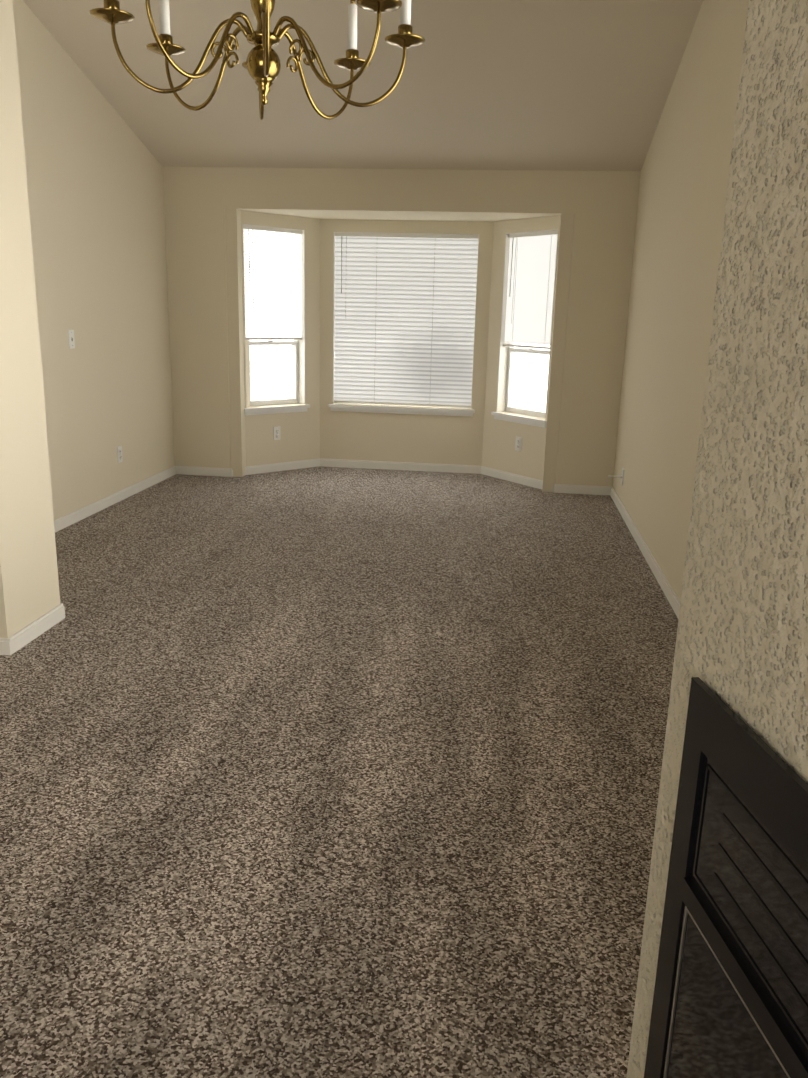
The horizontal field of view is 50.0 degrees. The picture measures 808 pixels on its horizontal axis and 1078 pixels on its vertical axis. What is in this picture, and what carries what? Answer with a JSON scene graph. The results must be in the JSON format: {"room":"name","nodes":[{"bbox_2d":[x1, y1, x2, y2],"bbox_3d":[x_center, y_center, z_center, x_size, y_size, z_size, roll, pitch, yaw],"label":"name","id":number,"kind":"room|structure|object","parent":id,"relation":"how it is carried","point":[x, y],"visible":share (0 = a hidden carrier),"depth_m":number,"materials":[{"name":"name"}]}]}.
{"room":"living room","nodes":[
{"label":"living room","id":0,"kind":"room"},
{"bbox_2d":[0,0,59,637],"bbox_3d":[-1.942,-2.313,3.089,0.857,5.600,0.430,3,15,6],"label":"wall","id":1,"kind":"structure","parent":0,"point":[29,588],"depth_m":3.51,"materials":[{"name":"beige paint"}]},
{"bbox_2d":[0,635,19,654],"bbox_3d":[-1.994,0.418,3.576,0.789,0.070,0.012,3,15,6],"label":"baseboard","id":2,"kind":"structure","parent":1,"relation":"attached to","point":[18,640],"depth_m":3.54,"materials":[{"name":"white paint"}]},
{"bbox_2d":[13,603,63,648],"bbox_3d":[-1.583,0.384,3.746,0.012,0.070,0.390,3,15,6],"label":"baseboard","id":3,"kind":"structure","parent":1,"relation":"attached to","point":[51,618],"depth_m":3.76,"materials":[{"name":"white paint"}]},
{"bbox_2d":[13,0,174,520],"bbox_3d":[-2.565,-1.979,1.759,0.160,5.600,10.620,3,15,6],"label":"wall","id":4,"kind":"structure","parent":0,"point":[94,170],"depth_m":5.77,"materials":[{"name":"beige paint"}]},
{"bbox_2d":[68,330,74,348],"bbox_3d":[-2.111,-1.272,5.519,0.016,0.116,0.072,3,15,6],"label":"light switch","id":5,"kind":"object","parent":4,"relation":"attached to","point":[71,340],"visible":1,"depth_m":5.51,"materials":[{"name":"white plastic"}]},
{"bbox_2d":[54,466,179,531],"bbox_3d":[-2.153,-0.152,5.722,0.012,0.070,3.500,3,15,6],"label":"baseboard","id":6,"kind":"structure","parent":4,"relation":"attached to","point":[61,523],"depth_m":6.20,"materials":[{"name":"white paint"}]},
{"bbox_2d":[117,446,122,462],"bbox_3d":[-2.065,-0.615,6.308,0.010,0.116,0.072,3,15,6],"label":"outlet","id":7,"kind":"object","parent":4,"relation":"attached to","point":[119,453],"visible":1,"depth_m":6.30,"materials":[{"name":"white plastic"}]},
{"bbox_2d":[0,466,677,1077],"bbox_3d":[-0.702,0.794,2.617,4.662,0.100,12.000,3,15,6],"label":"floor","id":8,"kind":"structure","parent":0,"point":[328,772],"depth_m":2.65,"materials":[{"name":"carpet"}]},
{"bbox_2d":[23,0,702,170],"bbox_3d":[-0.637,-3.027,1.250,3.982,3.200,10.620,3,15,6],"label":"ceiling","id":9,"kind":"structure","parent":0,"point":[569,85],"depth_m":5.42,"materials":[{"name":"beige paint"}]},
{"bbox_2d":[89,0,424,120],"bbox_3d":[-0.252,-1.896,1.466,0.625,2.126,0.625,3,15,6],"label":"chandelier","id":10,"kind":"object","parent":9,"relation":"hanging from","point":[262,65],"visible":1,"depth_m":1.70,"materials":[{"name":"gold metal"}]},
{"bbox_2d":[248,230,549,411],"bbox_3d":[-0.021,-1.633,7.539,3.372,2.120,0.885,3,15,6],"label":"sky","id":11,"kind":"structure","parent":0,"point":[270,351],"depth_m":7.73,"materials":[{"name":"white"}]},
{"bbox_2d":[252,211,546,221],"bbox_3d":[0.016,-2.741,7.311,3.120,0.100,1.040,3,15,6],"label":"ceiling","id":12,"kind":"structure","parent":0,"point":[408,216],"depth_m":7.04,"materials":[{"name":"beige paint"}]},
{"bbox_2d":[163,167,639,491],"bbox_3d":[-0.039,-2.030,7.316,3.662,3.000,1.000,3,15,6],"label":"wall","id":13,"kind":"structure","parent":0,"point":[601,206],"depth_m":6.98,"materials":[{"name":"beige paint"}]},
{"bbox_2d":[242,224,309,414],"bbox_3d":[-1.125,-1.845,7.382,0.670,1.530,0.175,-11,20,-40],"label":"window","id":14,"kind":"structure","parent":13,"relation":"in","point":[297,297],"depth_m":7.38,"materials":[{"name":"white plastic"}]},
{"bbox_2d":[228,459,323,476],"bbox_3d":[-1.116,-0.633,7.654,0.632,0.070,0.660,3,15,6],"label":"baseboard","id":15,"kind":"structure","parent":13,"relation":"attached to","point":[249,470],"depth_m":7.67,"materials":[{"name":"white paint"}]},
{"bbox_2d":[273,426,280,439],"bbox_3d":[-1.108,-0.923,7.577,0.072,0.116,0.010,-11,20,-40],"label":"outlet","id":16,"kind":"object","parent":13,"relation":"attached to","point":[276,433],"visible":1,"depth_m":7.57,"materials":[{"name":"white plastic"}]},
{"bbox_2d":[324,459,475,473],"bbox_3d":[-0.039,-0.662,7.875,1.480,0.070,0.015,3,15,6],"label":"baseboard","id":17,"kind":"structure","parent":13,"relation":"attached to","point":[327,462],"depth_m":7.87,"materials":[{"name":"white paint"}]},
{"bbox_2d":[328,232,478,416],"bbox_3d":[0.001,-1.876,7.619,1.310,1.530,0.175,3,15,6],"label":"window","id":18,"kind":"structure","parent":13,"relation":"in","point":[404,311],"depth_m":7.60,"materials":[{"name":"white plastic"}]},
{"bbox_2d":[476,466,555,492],"bbox_3d":[0.957,-0.518,7.431,0.632,0.070,0.660,3,15,6],"label":"baseboard","id":19,"kind":"structure","parent":13,"relation":"attached to","point":[515,478],"depth_m":7.46,"materials":[{"name":"white paint"}]},
{"bbox_2d":[515,436,521,450],"bbox_3d":[0.968,-0.807,7.349,0.010,0.116,0.072,-9,18,-34],"label":"outlet","id":20,"kind":"object","parent":13,"relation":"attached to","point":[518,443],"visible":1,"depth_m":7.34,"materials":[{"name":"white plastic"}]},
{"bbox_2d":[491,229,557,427],"bbox_3d":[1.042,-1.724,7.149,0.175,1.530,0.670,-9,18,-34],"label":"window","id":21,"kind":"structure","parent":13,"relation":"in","point":[528,284],"depth_m":7.15,"materials":[{"name":"white plastic"}]},
{"bbox_2d":[612,0,748,600],"bbox_3d":[1.229,-1.768,1.350,0.160,5.600,10.620,3,15,6],"label":"wall","id":22,"kind":"structure","parent":0,"point":[683,182],"depth_m":4.68,"materials":[{"name":"beige paint"}]},
{"bbox_2d":[608,469,623,484],"bbox_3d":[1.569,-0.464,6.424,0.106,0.116,0.072,3,15,6],"label":"outlet","id":23,"kind":"object","parent":22,"relation":"attached to","point":[622,477],"visible":0.98,"depth_m":6.41,"materials":[{"name":"white plastic"}]},
{"bbox_2d":[608,487,679,618],"bbox_3d":[1.317,0.375,4.082,0.012,0.070,6.100,3,15,6],"label":"baseboard","id":24,"kind":"structure","parent":22,"relation":"attached to","point":[659,575],"depth_m":5.09,"materials":[{"name":"white paint"}]},
{"bbox_2d":[627,0,807,1077],"bbox_3d":[0.979,-1.434,0.057,1.000,5.600,1.450,0,15,-5],"label":"wall","id":25,"kind":"structure","parent":0,"point":[741,649],"depth_m":0.96,"materials":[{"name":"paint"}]},
{"bbox_2d":[644,677,807,1077],"bbox_3d":[0.398,0.765,0.743,0.214,0.968,0.951,3,15,6],"label":"fireplace","id":26,"kind":"object","parent":25,"relation":"attached to","point":[730,998],"visible":1,"depth_m":0.98,"materials":[{"name":"black metal"}]}
]}

